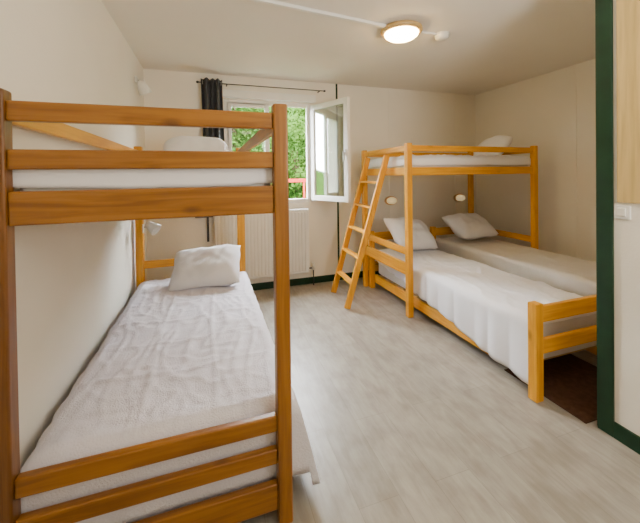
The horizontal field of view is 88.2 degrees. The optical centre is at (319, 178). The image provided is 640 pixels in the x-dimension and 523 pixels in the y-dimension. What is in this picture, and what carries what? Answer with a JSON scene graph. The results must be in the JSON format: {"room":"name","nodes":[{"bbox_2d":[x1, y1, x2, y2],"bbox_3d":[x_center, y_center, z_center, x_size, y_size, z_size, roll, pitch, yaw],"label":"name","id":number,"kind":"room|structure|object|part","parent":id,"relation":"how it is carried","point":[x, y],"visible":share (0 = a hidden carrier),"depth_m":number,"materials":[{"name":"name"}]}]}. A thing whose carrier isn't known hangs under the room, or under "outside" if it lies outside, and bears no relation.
{"room":"hostel dormitory room","nodes":[
{"label":"hostel dormitory room","id":0,"kind":"room"},
{"bbox_2d":[0,0,146,468],"bbox_3d":[-1.165,0.104,1.099,0.160,2.600,5.740,-1,1,-18],"label":"wall","id":1,"kind":"structure","parent":0,"point":[74,281],"depth_m":1.61,"materials":[{"name":"paint"}]},
{"bbox_2d":[134,76,151,95],"bbox_3d":[-1.722,-0.899,3.217,0.152,0.195,0.123,-1,1,-18],"label":"wall spotlight","id":2,"kind":"object","parent":1,"relation":"attached to","point":[143,88],"visible":1,"depth_m":3.17,"materials":[{"name":"white plastic"}]},
{"bbox_2d":[288,179,305,197],"bbox_3d":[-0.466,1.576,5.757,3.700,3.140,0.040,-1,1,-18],"label":"balcony railing","id":3,"kind":"object","parent":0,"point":[289,180],"visible":0.05,"depth_m":5.78,"materials":[{"name":"metal"}]},
{"bbox_2d":[144,69,475,283],"bbox_3d":[0.209,0.050,4.475,4.580,2.600,0.200,-1,1,-18],"label":"wall","id":4,"kind":"structure","parent":0,"point":[417,117],"depth_m":4.40,"materials":[{"name":"paint"}]},
{"bbox_2d":[195,216,212,241],"bbox_3d":[-1.335,0.580,3.812,0.195,0.315,0.089,-1,1,-18],"label":"wall bracket","id":5,"kind":"object","parent":4,"relation":"attached to","point":[209,216],"visible":0.53,"depth_m":3.84,"materials":[{"name":"metal"}]},
{"bbox_2d":[196,81,325,92],"bbox_3d":[-0.677,-1.103,4.007,1.552,0.028,0.113,-1,1,-18],"label":"curtain rod","id":6,"kind":"object","parent":4,"relation":"attached to","point":[196,81],"visible":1,"depth_m":3.96,"materials":[{"name":"metal"}]},
{"bbox_2d":[201,77,223,140],"bbox_3d":[-1.221,-0.454,3.784,0.257,1.370,0.103,-1,1,-18],"label":"curtain","id":7,"kind":"object","parent":6,"relation":"hanging from","point":[211,93],"visible":0.38,"depth_m":3.77,"materials":[{"name":"black fabric"}]},
{"bbox_2d":[214,208,314,284],"bbox_3d":[-0.646,0.876,4.031,1.212,0.981,0.111,-1,1,-18],"label":"radiator","id":8,"kind":"object","parent":4,"relation":"attached to","point":[258,227],"visible":0.53,"depth_m":3.97,"materials":[{"name":"white metal"}]},
{"bbox_2d":[222,89,350,202],"bbox_3d":[-0.445,-0.356,3.965,1.390,1.400,0.872,-1,1,-18],"label":"window","id":9,"kind":"structure","parent":4,"relation":"in","point":[310,111],"depth_m":4.05,"materials":[{"name":"white paint"}]},
{"bbox_3d":[-0.871,-0.316,4.037,0.505,1.210,0.045,-1,1,-18],"label":"fixed sash","id":10,"kind":"part","parent":9,"relation":"part of","materials":[{"name":"white paint"}]},
{"bbox_3d":[0.116,-0.329,4.010,0.045,1.210,0.645,-1,1,-42],"label":"open sash","id":11,"kind":"part","parent":9,"relation":"part of","materials":[{"name":"white paint"}]},
{"bbox_2d":[251,271,380,290],"bbox_3d":[0.259,1.308,4.387,4.580,0.085,0.014,-1,1,-18],"label":"baseboard","id":12,"kind":"structure","parent":4,"relation":"attached to","point":[325,278],"depth_m":4.24,"materials":[{"name":"green paint"}]},
{"bbox_2d":[336,84,339,260],"bbox_3d":[0.234,0.009,4.372,0.024,2.515,0.012,-1,1,-18],"label":"trim","id":13,"kind":"structure","parent":4,"relation":"attached to","point":[336,84],"depth_m":4.37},
{"bbox_2d":[388,88,391,241],"bbox_3d":[0.984,-0.004,4.623,0.035,2.515,0.008,-1,1,-18],"label":"trim","id":14,"kind":"structure","parent":4,"relation":"attached to","point":[389,95],"depth_m":4.62,"materials":[{"name":"paint"}]},
{"bbox_2d":[384,196,396,204],"bbox_3d":[1.002,0.309,4.576,0.190,0.124,0.095,-1,1,-18],"label":"wall lamp","id":15,"kind":"object","parent":4,"relation":"attached to","point":[390,200],"visible":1,"depth_m":4.56,"materials":[{"name":"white glass"}]},
{"bbox_3d":[1.005,0.309,4.566,0.148,0.097,0.075,-1,1,-18],"label":"lamp shade","id":16,"kind":"part","parent":15,"relation":"part of","materials":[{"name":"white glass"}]},
{"bbox_2d":[454,93,456,236],"bbox_3d":[2.051,-0.021,4.978,0.035,2.515,0.008,-1,1,-18],"label":"trim","id":17,"kind":"structure","parent":4,"relation":"attached to","point":[455,116],"depth_m":4.97,"materials":[{"name":"paint"}]},
{"bbox_2d":[454,194,464,201],"bbox_3d":[2.112,0.291,4.945,0.190,0.124,0.095,-1,1,-18],"label":"wall lamp","id":18,"kind":"object","parent":4,"relation":"attached to","point":[458,197],"visible":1,"depth_m":4.92,"materials":[{"name":"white glass"}]},
{"bbox_3d":[2.115,0.291,4.936,0.148,0.097,0.075,-1,1,-18],"label":"lamp shade","id":19,"kind":"part","parent":18,"relation":"part of","materials":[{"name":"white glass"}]},
{"bbox_2d":[101,0,594,94],"bbox_3d":[1.066,-1.293,1.833,4.900,0.120,5.740,-1,1,-18],"label":"ceiling","id":20,"kind":"structure","parent":0,"point":[490,45],"depth_m":2.94,"materials":[{"name":"paint"}]},
{"bbox_2d":[249,0,436,35],"bbox_3d":[-0.173,-1.208,2.328,2.549,0.024,0.055,-1,1,-24],"label":"cable conduit","id":21,"kind":"object","parent":20,"relation":"attached to","point":[269,2],"visible":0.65,"depth_m":2.41,"materials":[{"name":"white paint"}]},
{"bbox_2d":[380,20,422,42],"bbox_3d":[0.669,-1.190,2.713,0.340,0.095,0.340,-1,1,-18],"label":"ceiling lamp","id":22,"kind":"object","parent":20,"relation":"attached to","point":[402,31],"visible":0.98,"depth_m":2.62,"materials":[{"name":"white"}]},
{"bbox_2d":[384,26,418,42],"bbox_3d":[0.669,-1.167,2.713,0.276,0.050,0.276,-1,1,-18],"label":"diffuser","id":23,"kind":"object","parent":22,"relation":"attached to","point":[395,34],"depth_m":2.64,"materials":[{"name":"white plastic"}]},
{"bbox_2d":[434,31,449,41],"bbox_3d":[1.048,-1.218,2.839,0.128,0.052,0.128,-1,1,-18],"label":"smoke detector","id":24,"kind":"object","parent":20,"relation":"attached to","point":[441,36],"visible":0.98,"depth_m":2.80,"materials":[{"name":"white plastic"}]},
{"bbox_2d":[239,277,639,522],"bbox_3d":[1.101,1.426,1.861,4.900,0.120,5.740,-1,1,-18],"label":"floor","id":25,"kind":"structure","parent":0,"point":[407,420],"depth_m":1.77,"materials":[{"name":"laminate"}]},
{"bbox_2d":[0,88,292,522],"bbox_3d":[-0.905,0.546,2.207,0.992,1.685,2.181,-1,1,-18],"label":"bunk bed","id":26,"kind":"object","parent":25,"relation":"on","point":[17,207],"visible":0.59,"depth_m":1.19,"materials":[{"name":"brown wood"}]},
{"bbox_3d":[-1.013,0.560,1.052,0.058,1.685,0.058,-1,1,-18],"label":"post","id":27,"kind":"part","parent":26,"relation":"part of","materials":[{"name":"brown wood"}]},
{"bbox_3d":[-1.357,-0.221,2.047,0.028,0.065,2.057,-1,1,-18],"label":"guard rail","id":28,"kind":"part","parent":26,"relation":"part of","materials":[{"name":"brown wood"}]},
{"bbox_3d":[-1.671,0.547,3.062,0.066,1.685,0.066,-1,1,-18],"label":"post","id":29,"kind":"part","parent":26,"relation":"part of","materials":[{"name":"brown wood"}]},
{"bbox_3d":[-0.594,-0.222,1.187,0.848,0.065,0.032,-1,1,-18],"label":"rail","id":30,"kind":"part","parent":26,"relation":"part of","materials":[{"name":"brown wood"}]},
{"bbox_3d":[-0.592,-0.067,1.189,0.848,0.065,0.032,-1,1,-18],"label":"rail","id":31,"kind":"part","parent":26,"relation":"part of","materials":[{"name":"brown wood"}]},
{"bbox_3d":[-0.590,0.090,1.190,0.848,0.110,0.032,-1,1,-18],"label":"rail","id":32,"kind":"part","parent":26,"relation":"part of","materials":[{"name":"brown wood"}]},
{"bbox_2d":[20,183,269,190],"bbox_3d":[-0.923,0.007,2.188,0.846,0.125,2.045,-1,1,-18],"label":"mattress","id":33,"kind":"object","parent":26,"relation":"on","point":[255,184],"visible":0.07,"depth_m":1.14,"materials":[{"name":"fabric"}]},
{"bbox_2d":[13,168,271,188],"bbox_3d":[-0.923,-0.038,2.186,0.873,0.137,2.065,-1,1,-18],"label":"sheet","id":34,"kind":"object","parent":33,"relation":"on","point":[62,178],"visible":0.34,"depth_m":1.19,"materials":[{"name":"white fabric"}]},
{"bbox_2d":[163,136,228,150],"bbox_3d":[-1.101,-0.234,2.960,0.568,0.309,0.362,-1,1,-18],"label":"pillow","id":35,"kind":"object","parent":34,"relation":"on","point":[179,143],"visible":0.47,"depth_m":2.88,"materials":[{"name":"white fabric"}]},
{"bbox_3d":[-0.578,0.988,1.200,0.848,0.065,0.032,-1,1,-18],"label":"rail","id":36,"kind":"part","parent":26,"relation":"part of","materials":[{"name":"brown wood"}]},
{"bbox_3d":[-0.576,1.120,1.201,0.848,0.060,0.032,-1,1,-18],"label":"rail","id":37,"kind":"part","parent":26,"relation":"part of","materials":[{"name":"brown wood"}]},
{"bbox_2d":[142,221,160,234],"bbox_3d":[-1.544,0.450,2.990,0.189,0.130,0.116,-1,1,5],"label":"reading lamp","id":38,"kind":"object","parent":26,"relation":"attached to","point":[153,228],"visible":1,"depth_m":2.97,"materials":[{"name":"white plastic"}]},
{"bbox_3d":[-1.248,0.798,3.205,0.848,0.070,0.030,-1,1,-18],"label":"rail","id":39,"kind":"part","parent":26,"relation":"part of","materials":[{"name":"brown wood"}]},
{"bbox_2d":[20,271,319,522],"bbox_3d":[-0.835,1.117,2.227,1.080,0.408,2.047,-1,1,-18],"label":"bedspread","id":40,"kind":"object","parent":26,"relation":"on","point":[173,363],"visible":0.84,"depth_m":1.43,"materials":[{"name":"white fabric"}]},
{"bbox_2d":[168,244,240,290],"bbox_3d":[-1.010,0.782,2.933,0.598,0.332,0.388,-1,1,-10],"label":"pillow","id":41,"kind":"object","parent":40,"relation":"on","point":[200,267],"visible":0.98,"depth_m":2.81,"materials":[{"name":"white fabric"}]},
{"bbox_3d":[-0.574,1.283,1.203,0.848,0.105,0.032,-1,1,-18],"label":"rail","id":42,"kind":"part","parent":26,"relation":"part of","materials":[{"name":"brown wood"}]},
{"bbox_3d":[-0.802,0.533,3.351,0.074,1.685,0.074,-1,1,-18],"label":"post","id":43,"kind":"part","parent":26,"relation":"part of","materials":[{"name":"brown wood"}]},
{"bbox_3d":[-0.498,-0.235,2.333,0.028,0.065,2.057,-1,1,-18],"label":"guard rail","id":44,"kind":"part","parent":26,"relation":"part of","materials":[{"name":"brown wood"}]},
{"bbox_3d":[-0.154,0.546,1.338,0.058,1.685,0.058,-1,1,-18],"label":"post","id":45,"kind":"part","parent":26,"relation":"part of","materials":[{"name":"brown wood"}]},
{"bbox_2d":[331,155,389,308],"bbox_3d":[0.422,0.550,3.711,0.535,1.604,0.538,-1,1,-18],"label":"ladder","id":46,"kind":"object","parent":25,"relation":"on","point":[366,232],"visible":1,"depth_m":3.52,"materials":[{"name":"brown wood"}]},
{"bbox_2d":[430,226,453,238],"bbox_3d":[2.144,0.986,3.441,0.710,0.700,2.226,-1,1,-18],"label":"bed","id":47,"kind":"object","parent":25,"relation":"on","point":[434,231],"visible":0.06,"depth_m":4.38,"materials":[{"name":"brown wood"}]},
{"bbox_3d":[1.495,0.985,4.366,0.060,0.700,0.060,-1,1,-18],"label":"post","id":48,"kind":"part","parent":47,"relation":"part of","materials":[{"name":"brown wood"}]},
{"bbox_3d":[1.799,0.700,4.465,0.606,0.100,0.030,-1,1,-18],"label":"head rail","id":49,"kind":"part","parent":47,"relation":"part of","materials":[{"name":"brown wood"}]},
{"bbox_3d":[2.147,0.988,3.450,0.600,0.345,2.060,-1,1,-18],"label":"mattress","id":50,"kind":"object","parent":47,"relation":"on","visible":0},
{"bbox_2d":[435,236,595,296],"bbox_3d":[2.144,0.855,3.443,0.681,0.170,2.078,-1,1,-18],"label":"bedspread","id":51,"kind":"object","parent":50,"relation":"on","point":[570,274],"visible":0.77,"depth_m":3.21,"materials":[{"name":"beige fabric"}]},
{"bbox_2d":[441,213,498,239],"bbox_3d":[1.903,0.599,4.186,0.596,0.311,0.393,-1,1,-24],"label":"pillow","id":52,"kind":"object","parent":51,"relation":"on","point":[468,226],"visible":1,"depth_m":4.06,"materials":[{"name":"white fabric"}]},
{"bbox_2d":[361,143,538,317],"bbox_3d":[1.498,0.489,3.937,1.706,1.700,1.018,-1,1,-18],"label":"bed","id":53,"kind":"object","parent":25,"relation":"on","point":[405,267],"visible":0.84,"depth_m":3.55,"materials":[{"name":"brown wood"}]},
{"bbox_3d":[0.564,0.499,4.133,0.058,1.700,0.058,-1,1,-18],"label":"post","id":54,"kind":"part","parent":53,"relation":"part of","materials":[{"name":"brown wood"}]},
{"bbox_3d":[0.706,-0.298,3.669,0.028,0.060,0.902,-1,1,-18],"label":"rail","id":55,"kind":"part","parent":53,"relation":"part of","materials":[{"name":"brown wood"}]},
{"bbox_3d":[0.708,-0.073,3.671,0.028,0.080,0.902,-1,1,-18],"label":"rail","id":56,"kind":"part","parent":53,"relation":"part of","materials":[{"name":"brown wood"}]},
{"bbox_3d":[0.721,0.892,3.681,0.028,0.120,0.902,-1,1,-18],"label":"rail","id":57,"kind":"part","parent":53,"relation":"part of","materials":[{"name":"brown wood"}]},
{"bbox_3d":[0.719,0.717,3.679,0.028,0.070,0.902,-1,1,-18],"label":"rail","id":58,"kind":"part","parent":53,"relation":"part of","materials":[{"name":"brown wood"}]},
{"bbox_3d":[0.868,0.505,3.222,0.058,1.700,0.058,-1,1,-18],"label":"post","id":59,"kind":"part","parent":53,"relation":"part of","materials":[{"name":"brown wood"}]},
{"bbox_3d":[1.336,-0.313,4.384,1.590,0.060,0.028,-1,1,-18],"label":"guard rail","id":60,"kind":"part","parent":53,"relation":"part of","materials":[{"name":"brown wood"}]},
{"bbox_2d":[369,165,527,168],"bbox_3d":[1.489,-0.149,3.931,1.588,0.124,0.900,-1,1,-18],"label":"mattress","id":61,"kind":"object","parent":53,"relation":"on","point":[403,165],"visible":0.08,"depth_m":3.51,"materials":[{"name":"fabric"}]},
{"bbox_2d":[368,154,530,167],"bbox_3d":[1.489,-0.202,3.930,1.615,0.137,0.924,-1,1,-18],"label":"sheet","id":62,"kind":"object","parent":61,"relation":"on","point":[423,160],"visible":0.82,"depth_m":3.49,"materials":[{"name":"white fabric"}]},
{"bbox_2d":[473,135,512,155],"bbox_3d":[2.144,-0.393,4.108,0.272,0.274,0.458,-1,1,-18],"label":"pillow","id":63,"kind":"object","parent":62,"relation":"on","point":[500,140],"visible":0.6,"depth_m":3.97,"materials":[{"name":"white fabric"}]},
{"bbox_3d":[2.128,0.473,4.653,0.058,1.700,0.058,-1,1,-18],"label":"post","id":64,"kind":"part","parent":53,"relation":"part of","materials":[{"name":"brown wood"}]},
{"bbox_3d":[1.642,-0.083,3.476,1.590,0.080,0.030,-1,1,-18],"label":"rail","id":65,"kind":"part","parent":53,"relation":"part of","materials":[{"name":"brown wood"}]},
{"bbox_3d":[1.639,-0.308,3.473,1.590,0.060,0.028,-1,1,-18],"label":"guard rail","id":66,"kind":"part","parent":53,"relation":"part of","materials":[{"name":"brown wood"}]},
{"bbox_3d":[2.269,-0.324,4.189,0.028,0.060,0.902,-1,1,-18],"label":"rail","id":67,"kind":"part","parent":53,"relation":"part of","materials":[{"name":"brown wood"}]},
{"bbox_3d":[2.282,0.691,4.200,0.028,0.070,0.902,-1,1,-18],"label":"rail","id":68,"kind":"part","parent":53,"relation":"part of","materials":[{"name":"brown wood"}]},
{"bbox_3d":[2.431,0.479,3.742,0.058,1.700,0.058,-1,1,-18],"label":"post","id":69,"kind":"part","parent":53,"relation":"part of","materials":[{"name":"brown wood"}]},
{"bbox_2d":[369,231,596,402],"bbox_3d":[1.352,0.999,3.177,0.840,0.700,2.226,-1,1,-18],"label":"bed","id":70,"kind":"object","parent":25,"relation":"on","point":[538,313],"visible":0.34,"depth_m":2.10,"materials":[{"name":"brown wood"}]},
{"bbox_3d":[0.641,0.999,4.082,0.060,0.700,0.060,-1,1,-18],"label":"post","id":71,"kind":"part","parent":70,"relation":"part of","materials":[{"name":"brown wood"}]},
{"bbox_3d":[1.011,1.083,4.206,0.736,0.120,0.030,-1,1,-18],"label":"head rail","id":72,"kind":"part","parent":70,"relation":"part of","materials":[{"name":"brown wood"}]},
{"bbox_3d":[1.006,0.713,4.202,0.736,0.100,0.030,-1,1,-18],"label":"head rail","id":73,"kind":"part","parent":70,"relation":"part of","materials":[{"name":"brown wood"}]},
{"bbox_3d":[1.023,1.235,3.070,0.028,0.100,2.104,-1,1,-18],"label":"rail","id":74,"kind":"part","parent":70,"relation":"part of","materials":[{"name":"brown wood"}]},
{"bbox_2d":[379,264,596,358],"bbox_3d":[1.338,1.042,3.181,0.645,0.265,2.060,-1,1,-18],"label":"mattress","id":75,"kind":"object","parent":70,"relation":"on","point":[553,328],"visible":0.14,"depth_m":2.23,"materials":[{"name":"fabric"}]},
{"bbox_2d":[377,248,596,383],"bbox_3d":[1.345,1.066,3.179,0.787,0.445,2.078,-1,1,-18],"label":"bedspread","id":76,"kind":"object","parent":75,"relation":"on","point":[487,304],"visible":0.77,"depth_m":2.58,"materials":[{"name":"white fabric"}]},
{"bbox_2d":[383,217,437,249],"bbox_3d":[1.088,0.650,3.930,0.640,0.379,0.378,-1,1,-29],"label":"pillow","id":77,"kind":"object","parent":76,"relation":"on","point":[422,237],"visible":0.73,"depth_m":3.81,"materials":[{"name":"white fabric"}]},
{"bbox_3d":[1.325,1.062,2.029,0.062,0.600,0.062,-1,1,-18],"label":"post","id":78,"kind":"part","parent":70,"relation":"part of","materials":[{"name":"brown wood"}]},
{"bbox_3d":[1.694,1.030,2.151,0.716,0.090,0.030,-1,1,-18],"label":"foot rail","id":79,"kind":"part","parent":70,"relation":"part of","materials":[{"name":"brown wood"}]},
{"bbox_3d":[1.692,0.831,2.149,0.716,0.100,0.030,-1,1,-18],"label":"foot rail","id":80,"kind":"part","parent":70,"relation":"part of","materials":[{"name":"brown wood"}]},
{"bbox_3d":[1.711,1.223,3.299,0.028,0.100,2.104,-1,1,-18],"label":"rail","id":81,"kind":"part","parent":70,"relation":"part of","materials":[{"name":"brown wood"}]},
{"bbox_2d":[504,354,596,423],"bbox_3d":[1.696,1.352,2.186,0.645,0.006,0.538,-1,1,-18],"label":"floor mat","id":82,"kind":"object","parent":25,"relation":"on","point":[570,382],"visible":0.52,"depth_m":2.16,"materials":[{"name":"brown carpet"}]},
{"bbox_2d":[475,59,595,261],"bbox_3d":[2.955,0.022,3.729,0.160,2.600,3.350,-1,1,-18],"label":"wall","id":83,"kind":"structure","parent":0,"point":[538,110],"depth_m":4.00,"materials":[{"name":"paint"}]},
{"bbox_2d":[573,64,576,257],"bbox_3d":[2.871,-0.019,3.714,0.008,2.515,0.035,-1,1,-18],"label":"trim","id":84,"kind":"structure","parent":83,"relation":"attached to","point":[574,66],"depth_m":3.71,"materials":[{"name":"paint"}]},
{"bbox_2d":[613,0,639,454],"bbox_3d":[2.830,0.054,0.821,1.914,2.600,2.690,-1,1,-18],"label":"wall","id":85,"kind":"structure","parent":0,"point":[626,232],"depth_m":1.68,"materials":[{"name":"paint"}]},
{"bbox_2d":[595,0,614,436],"bbox_3d":[1.549,0.061,1.773,0.084,2.600,0.086,-1,1,-18],"label":"trim","id":86,"kind":"structure","parent":85,"relation":"attached to","point":[603,8],"depth_m":1.75,"materials":[{"name":"green paint"}]},
{"bbox_2d":[614,205,630,219],"bbox_3d":[1.541,0.172,1.684,0.018,0.070,0.070,-1,1,-18],"label":"light switch","id":87,"kind":"object","parent":85,"relation":"attached to","point":[620,211],"visible":1,"depth_m":1.68,"materials":[{"name":"white paint"}]},
{"bbox_2d":[616,0,639,203],"bbox_3d":[1.673,-0.555,1.253,0.018,1.360,0.928,-1,1,-18],"label":"cabinet","id":88,"kind":"object","parent":85,"relation":"attached to","point":[627,11],"visible":1,"depth_m":1.65,"materials":[{"name":"beige wood"}]},
{"label":"outside","id":89,"kind":"structure","parent":0,"visible":0},
{"bbox_2d":[235,107,306,196],"bbox_3d":[-4.533,-5.521,23.489,46.400,16.813,37.700,-1,1,-18],"label":"hillside","id":90,"kind":"structure","parent":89,"point":[235,107],"depth_m":18.24,"materials":[{"name":"green plant"}]},
{"bbox_2d":[231,106,270,151],"bbox_3d":[-3.135,-1.902,11.984,3.355,4.280,3.300,-1,1,-18],"label":"tree","id":91,"kind":"object","parent":90,"relation":"on","point":[239,136],"visible":0.12,"depth_m":11.66,"materials":[{"name":"green plant"}]},
{"bbox_2d":[252,113,306,198],"bbox_3d":[-0.660,-0.020,9.268,2.742,3.570,2.731,-1,1,-18],"label":"tree","id":92,"kind":"object","parent":90,"relation":"on","point":[295,188],"visible":0.23,"depth_m":8.62,"materials":[{"name":"green plant"}]},
{"bbox_2d":[287,107,305,150],"bbox_3d":[0.218,-1.963,13.129,3.375,4.290,3.312,-1,1,-18],"label":"tree","id":93,"kind":"object","parent":90,"relation":"on","point":[301,111],"visible":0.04,"depth_m":12.72,"materials":[{"name":"green plant"}]}
]}

